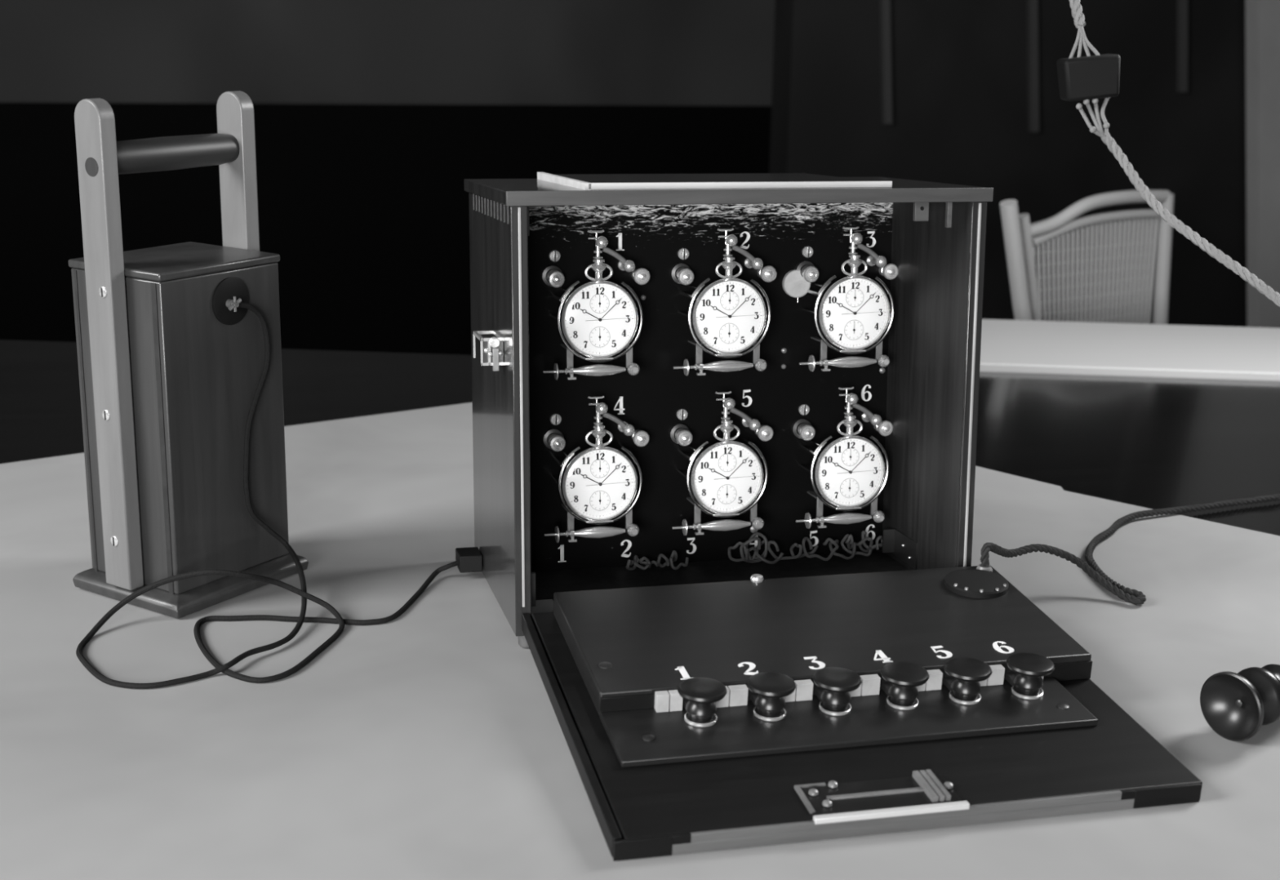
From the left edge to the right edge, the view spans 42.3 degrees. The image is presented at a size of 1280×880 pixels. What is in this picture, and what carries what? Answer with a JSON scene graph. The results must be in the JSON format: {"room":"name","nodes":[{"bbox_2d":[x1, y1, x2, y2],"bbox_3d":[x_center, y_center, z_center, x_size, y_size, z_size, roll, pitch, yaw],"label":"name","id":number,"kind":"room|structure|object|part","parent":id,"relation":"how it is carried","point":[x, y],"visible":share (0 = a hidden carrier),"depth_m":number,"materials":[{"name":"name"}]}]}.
{"room":"laboratory","nodes":[
{"label":"laboratory","id":0,"kind":"room"},
{"bbox_2d":[0,0,775,106],"bbox_3d":[-0.394,-1.755,4.283,7.400,1.735,0.100,-2,15,-13],"label":"wall","id":1,"kind":"structure","parent":0,"point":[546,52],"depth_m":4.36,"materials":[{"name":"black paint"}]},
{"bbox_2d":[0,102,771,355],"bbox_3d":[-0.412,-0.462,4.596,7.400,0.925,0.140,-2,15,-13],"label":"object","id":2,"kind":"structure","parent":1,"relation":"attached to","point":[364,208],"depth_m":4.40,"materials":[{"name":"black"}]},
{"bbox_2d":[768,0,1247,327],"bbox_3d":[1.814,-1.357,4.746,2.927,2.660,0.160,-2,15,-13],"label":"wall","id":3,"kind":"structure","parent":1,"relation":"attached to","point":[960,86],"depth_m":4.60,"materials":[{"name":"black paint"}]},
{"bbox_2d":[1244,0,1279,328],"bbox_3d":[1.802,-1.267,4.395,0.740,2.660,0.060,-2,15,-13],"label":"wall","id":4,"kind":"structure","parent":0,"point":[1262,16],"depth_m":4.48,"materials":[{"name":"grey paint"}]},
{"bbox_3d":[0.323,-1.867,1.189,7.600,0.050,6.200,-2,15,-13],"label":"ceiling","id":5,"kind":"structure","parent":0,"visible":0},
{"bbox_2d":[880,0,892,124],"bbox_3d":[0.620,-1.714,4.265,0.160,1.770,0.020,-2,15,-13],"label":"trim","id":6,"kind":"structure","parent":5,"relation":"hanging from","point":[885,5],"depth_m":4.45,"materials":[{"name":"grey wood"}]},
{"bbox_2d":[1026,0,1039,132],"bbox_3d":[1.028,-1.721,4.363,0.194,1.791,0.020,-2,15,-13],"label":"trim","id":7,"kind":"structure","parent":5,"relation":"hanging from","point":[1032,5],"depth_m":4.55,"materials":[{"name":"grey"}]},
{"bbox_2d":[1056,0,1279,306],"bbox_3d":[0.442,-0.923,1.087,0.268,1.725,0.050,14,19,40],"label":"hanging cord","id":8,"kind":"object","parent":5,"relation":"hanging from","point":[1095,77],"visible":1,"depth_m":1.31,"materials":[{"name":"grey fabric"}]},
{"bbox_3d":[0.352,-1.055,1.136,0.032,1.499,0.018,-2,15,-13],"label":"supply cord","id":9,"kind":"part","parent":8,"relation":"part of","materials":[{"name":"white fabric"}]},
{"bbox_3d":[0.444,-0.154,1.264,0.017,0.148,0.221,-12,19,-40],"label":"outgoing cord","id":10,"kind":"part","parent":8,"relation":"part of","materials":[{"name":"white fabric"}]},
{"bbox_2d":[1177,0,1187,92],"bbox_3d":[1.459,-1.794,4.449,0.206,1.679,0.020,-2,15,-13],"label":"trim","id":11,"kind":"structure","parent":5,"relation":"hanging from","point":[1182,5],"depth_m":4.64,"materials":[{"name":"grey"}]},
{"bbox_3d":[0.277,0.757,1.865,7.400,0.050,6.200,-2,15,-13],"label":"floor","id":12,"kind":"structure","parent":0,"visible":0},
{"bbox_2d":[0,339,1279,535],"bbox_3d":[-0.244,0.433,1.464,2.700,0.758,1.378,2,14,4],"label":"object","id":13,"kind":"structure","parent":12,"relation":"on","point":[1149,442],"depth_m":1.75,"materials":[{"name":"black"}]},
{"bbox_2d":[0,402,1279,879],"bbox_3d":[-0.292,0.079,1.314,2.140,0.002,1.216,2,14,4],"label":"table","id":14,"kind":"object","parent":13,"relation":"on","point":[424,743],"visible":0.62,"depth_m":0.99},
{"bbox_2d":[68,90,308,618],"bbox_3d":[-0.324,-0.066,1.166,0.109,0.347,0.137,11,18,32],"label":"case","id":15,"kind":"object","parent":14,"relation":"on","point":[171,367],"visible":1,"depth_m":1.14,"materials":[{"name":"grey wood"}]},
{"bbox_3d":[-0.323,-0.125,1.151,0.092,0.006,0.110,11,18,32],"label":"case lid","id":16,"kind":"part","parent":15,"relation":"part of","materials":[{"name":"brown wood"}]},
{"bbox_3d":[-0.327,0.095,1.211,0.109,0.013,0.127,11,18,32],"label":"moulding","id":17,"kind":"part","parent":15,"relation":"part of","materials":[{"name":"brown wood"}]},
{"bbox_2d":[75,302,482,688],"bbox_3d":[-0.249,0.018,1.124,0.162,0.212,0.304,9,16,27],"label":"cord","id":18,"kind":"object","parent":14,"relation":"on","point":[469,559],"visible":1,"depth_m":1.13,"materials":[{"name":"black plastic"}]},
{"bbox_2d":[463,172,1202,861],"bbox_3d":[0.082,-0.005,1.054,0.345,0.304,0.504,-3,15,-14],"label":"box","id":19,"kind":"object","parent":14,"relation":"on","point":[793,667],"visible":0.98,"depth_m":1.09,"materials":[{"name":"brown wood"}]},
{"bbox_3d":[-0.096,-0.057,1.080,0.014,0.016,0.001,-2,11,-13],"label":"latch plate","id":20,"kind":"part","parent":19,"relation":"part of","materials":[{"name":"silver metal"}]},
{"bbox_3d":[-0.095,-0.064,1.077,0.007,0.007,0.006,-2,11,-13],"label":"latch knob","id":21,"kind":"part","parent":19,"relation":"part of","materials":[{"name":"silver metal"}]},
{"bbox_2d":[561,258,638,359],"bbox_3d":[-0.029,-0.092,1.166,0.055,0.071,0.016,-2,15,-11],"label":"watch","id":22,"kind":"object","parent":19,"relation":"attached to","point":[599,318],"visible":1,"depth_m":1.16,"materials":[{"name":"silver metal"}]},
{"bbox_3d":[-0.029,-0.119,1.161,0.011,0.016,0.011,-2,11,-13],"label":"crown","id":23,"kind":"part","parent":22,"relation":"part of","materials":[{"name":"silver metal"}]},
{"bbox_2d":[562,424,637,523],"bbox_3d":[-0.029,0.024,1.189,0.055,0.071,0.016,-2,15,-11],"label":"watch","id":24,"kind":"object","parent":19,"relation":"attached to","point":[600,483],"visible":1,"depth_m":1.19,"materials":[{"name":"silver metal"}]},
{"bbox_3d":[-0.029,-0.003,1.184,0.011,0.016,0.011,-2,11,-13],"label":"crown","id":25,"kind":"part","parent":24,"relation":"part of","materials":[{"name":"silver metal"}]},
{"bbox_3d":[-0.027,-0.023,1.186,0.009,0.009,0.009,-2,11,-13],"label":"plunger knob","id":26,"kind":"part","parent":19,"relation":"part of","materials":[{"name":"silver metal"}]},
{"bbox_3d":[-0.027,-0.139,1.163,0.009,0.009,0.009,-4,15,-18],"label":"plunger knob","id":27,"kind":"part","parent":19,"relation":"part of","materials":[{"name":"silver metal"}]},
{"bbox_3d":[-0.018,-0.014,1.194,0.019,0.014,0.004,-2,11,-13],"label":"lever","id":28,"kind":"part","parent":19,"relation":"part of","materials":[{"name":"grey metal"}]},
{"bbox_3d":[-0.017,-0.130,1.171,0.019,0.014,0.004,-2,11,-13],"label":"lever","id":29,"kind":"part","parent":19,"relation":"part of","materials":[{"name":"grey metal"}]},
{"bbox_3d":[0.032,0.152,0.945,0.012,0.004,0.018,-2,18,-13],"label":"key lever","id":30,"kind":"part","parent":19,"relation":"part of","materials":[{"name":"black metal"}]},
{"bbox_3d":[0.035,0.149,0.933,0.028,0.021,0.028,-2,18,-13],"label":"key knob","id":31,"kind":"part","parent":19,"relation":"part of","materials":[{"name":"black"}]},
{"bbox_3d":[0.042,-0.044,1.226,0.299,0.276,0.006,-2,11,-13],"label":"instrument plate","id":32,"kind":"part","parent":19,"relation":"part of","materials":[{"name":"black metal"}]},
{"bbox_3d":[0.047,-0.182,1.160,0.202,0.004,0.173,-2,11,-13],"label":"lid panel","id":33,"kind":"part","parent":19,"relation":"part of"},
{"bbox_3d":[0.052,-0.175,1.160,0.326,0.009,0.202,-2,11,-13],"label":"lid","id":34,"kind":"part","parent":19,"relation":"part of","materials":[{"name":"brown wood"}]},
{"bbox_2d":[690,419,763,516],"bbox_3d":[0.063,0.020,1.210,0.055,0.071,0.016,-2,15,-11],"label":"watch","id":35,"kind":"object","parent":19,"relation":"attached to","point":[726,477],"visible":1,"depth_m":1.21,"materials":[{"name":"silver metal"}]},
{"bbox_3d":[0.063,-0.006,1.205,0.011,0.016,0.011,-2,11,-13],"label":"crown","id":36,"kind":"part","parent":35,"relation":"part of","materials":[{"name":"silver metal"}]},
{"bbox_2d":[692,256,766,355],"bbox_3d":[0.064,-0.096,1.187,0.055,0.071,0.016,-2,15,-11],"label":"watch","id":37,"kind":"object","parent":19,"relation":"attached to","point":[729,315],"visible":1,"depth_m":1.19,"materials":[{"name":"silver metal"}]},
{"bbox_3d":[0.064,-0.123,1.182,0.011,0.016,0.011,-2,11,-13],"label":"crown","id":38,"kind":"part","parent":37,"relation":"part of","materials":[{"name":"silver metal"}]},
{"bbox_3d":[0.065,-0.026,1.207,0.009,0.009,0.009,-2,11,-13],"label":"plunger knob","id":39,"kind":"part","parent":19,"relation":"part of","materials":[{"name":"silver metal"}]},
{"bbox_3d":[0.066,-0.143,1.184,0.009,0.009,0.009,-2,11,-13],"label":"plunger knob","id":40,"kind":"part","parent":19,"relation":"part of","materials":[{"name":"silver metal"}]},
{"bbox_3d":[0.075,-0.018,1.215,0.019,0.014,0.004,-2,11,-13],"label":"lever","id":41,"kind":"part","parent":19,"relation":"part of","materials":[{"name":"grey metal"}]},
{"bbox_3d":[0.075,-0.134,1.192,0.019,0.014,0.004,-2,11,-13],"label":"lever","id":42,"kind":"part","parent":19,"relation":"part of","materials":[{"name":"grey metal"}]},
{"bbox_3d":[0.072,0.151,0.954,0.012,0.004,0.018,-2,18,-13],"label":"key lever","id":43,"kind":"part","parent":19,"relation":"part of","materials":[{"name":"black metal"}]},
{"bbox_3d":[0.074,0.147,0.943,0.028,0.021,0.028,-2,18,-13],"label":"key knob","id":44,"kind":"part","parent":19,"relation":"part of","materials":[{"name":"black plastic"}]},
{"bbox_3d":[0.093,0.187,0.864,0.017,0.002,0.026,-2,18,-13],"label":"lock frame","id":45,"kind":"part","parent":19,"relation":"part of","materials":[{"name":"metal"}]},
{"bbox_3d":[0.110,0.149,0.963,0.012,0.004,0.018,-2,18,-13],"label":"key lever","id":46,"kind":"part","parent":19,"relation":"part of","materials":[{"name":"black metal"}]},
{"bbox_3d":[0.113,0.145,0.952,0.028,0.021,0.028,-2,18,-13],"label":"key knob","id":47,"kind":"part","parent":19,"relation":"part of","materials":[{"name":"black"}]},
{"bbox_2d":[814,414,884,510],"bbox_3d":[0.156,0.017,1.232,0.055,0.071,0.016,-2,15,-11],"label":"watch","id":48,"kind":"object","parent":19,"relation":"attached to","point":[850,471],"visible":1,"depth_m":1.23,"materials":[{"name":"silver metal"}]},
{"bbox_3d":[0.156,-0.010,1.227,0.011,0.016,0.011,-2,11,-13],"label":"crown","id":49,"kind":"part","parent":48,"relation":"part of","materials":[{"name":"silver metal"}]},
{"bbox_3d":[0.158,-0.030,1.229,0.009,0.009,0.009,-2,11,-13],"label":"plunger knob","id":50,"kind":"part","parent":19,"relation":"part of","materials":[{"name":"silver metal"}]},
{"bbox_2d":[818,254,890,352],"bbox_3d":[0.156,-0.100,1.209,0.055,0.071,0.016,-2,15,-11],"label":"watch","id":51,"kind":"object","parent":19,"relation":"attached to","point":[855,311],"visible":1,"depth_m":1.21,"materials":[{"name":"silver metal"}]},
{"bbox_3d":[0.156,-0.127,1.204,0.011,0.016,0.011,-2,11,-13],"label":"crown","id":52,"kind":"part","parent":51,"relation":"part of","materials":[{"name":"silver metal"}]},
{"bbox_3d":[0.158,-0.147,1.206,0.009,0.009,0.009,-2,11,-13],"label":"plunger knob","id":53,"kind":"part","parent":19,"relation":"part of","materials":[{"name":"silver metal"}]},
{"bbox_3d":[0.167,-0.021,1.237,0.019,0.014,0.004,-2,11,-13],"label":"lever","id":54,"kind":"part","parent":19,"relation":"part of","materials":[{"name":"grey metal"}]},
{"bbox_3d":[0.168,-0.138,1.214,0.019,0.014,0.004,-2,11,-13],"label":"lever","id":55,"kind":"part","parent":19,"relation":"part of","materials":[{"name":"grey metal"}]},
{"bbox_3d":[0.126,0.188,0.868,0.082,0.002,0.034,-2,18,-13],"label":"lock plate","id":56,"kind":"part","parent":19,"relation":"part of","materials":[{"name":"silver metal"}]},
{"bbox_3d":[0.151,0.147,0.973,0.012,0.004,0.018,-2,18,-13],"label":"key lever","id":57,"kind":"part","parent":19,"relation":"part of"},
{"bbox_3d":[0.153,0.144,0.961,0.028,0.021,0.028,-2,18,-13],"label":"key knob","id":58,"kind":"part","parent":19,"relation":"part of","materials":[{"name":"black plastic"}]},
{"bbox_3d":[0.189,0.146,0.981,0.012,0.004,0.018,-2,18,-13],"label":"key lever","id":59,"kind":"part","parent":19,"relation":"part of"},
{"bbox_3d":[0.191,0.142,0.970,0.028,0.021,0.028,-2,18,-13],"label":"key knob","id":60,"kind":"part","parent":19,"relation":"part of","materials":[{"name":"black plastic"}]},
{"bbox_3d":[0.228,0.144,0.990,0.012,0.004,0.018,-2,18,-13],"label":"key lever","id":61,"kind":"part","parent":19,"relation":"part of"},
{"bbox_3d":[0.230,0.140,0.979,0.028,0.021,0.028,-2,18,-13],"label":"key knob","id":62,"kind":"part","parent":19,"relation":"part of","materials":[{"name":"black"}]},
{"bbox_2d":[980,493,1279,604],"bbox_3d":[0.423,0.055,1.326,0.103,0.062,0.553,13,19,39],"label":"twisted flex","id":63,"kind":"object","parent":14,"relation":"on","point":[1091,568],"visible":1,"depth_m":1.21,"materials":[{"name":"grey"}]},
{"bbox_2d":[1200,664,1279,741],"bbox_3d":[0.382,0.150,0.996,0.092,0.041,0.041,-10,18,-36],"label":"turned handpiece","id":64,"kind":"object","parent":14,"relation":"on","point":[1235,706],"visible":1,"depth_m":0.98,"materials":[{"name":"black"}]},
{"bbox_2d":[999,189,1173,324],"bbox_3d":[0.559,0.029,2.763,0.424,0.922,0.456,-9,18,-34],"label":"cane chair","id":65,"kind":"object","parent":12,"relation":"on","point":[1021,237],"visible":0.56,"depth_m":2.51,"materials":[{"name":"grey wood"}]},
{"bbox_3d":[0.564,0.090,2.532,0.059,0.920,0.154,8,16,25],"label":"post","id":66,"kind":"part","parent":65,"relation":"part of","materials":[{"name":"grey wood"}]},
{"bbox_3d":[0.692,-0.183,2.550,0.338,0.314,0.026,-9,18,-34],"label":"cane panel","id":67,"kind":"part","parent":65,"relation":"part of","materials":[{"name":"grey wicker"}]},
{"bbox_3d":[0.691,-0.321,2.495,0.290,0.044,0.016,-9,17,-34],"label":"rail","id":68,"kind":"part","parent":65,"relation":"part of","materials":[{"name":"grey wood"}]},
{"bbox_3d":[0.690,-0.342,2.486,0.313,0.060,0.026,-9,18,-34],"label":"rail","id":69,"kind":"part","parent":65,"relation":"part of","materials":[{"name":"grey wood"}]},
{"bbox_3d":[0.821,0.050,2.721,0.048,0.913,0.101,1,14,0],"label":"post","id":70,"kind":"part","parent":65,"relation":"part of","materials":[{"name":"grey wood"}]},
{"bbox_2d":[979,319,1279,381],"bbox_3d":[0.710,0.251,2.220,1.420,0.767,0.310,2,14,4],"label":"table","id":71,"kind":"object","parent":12,"relation":"on","point":[1014,346],"visible":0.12,"depth_m":2.09,"materials":[{"name":"grey"}]}
]}

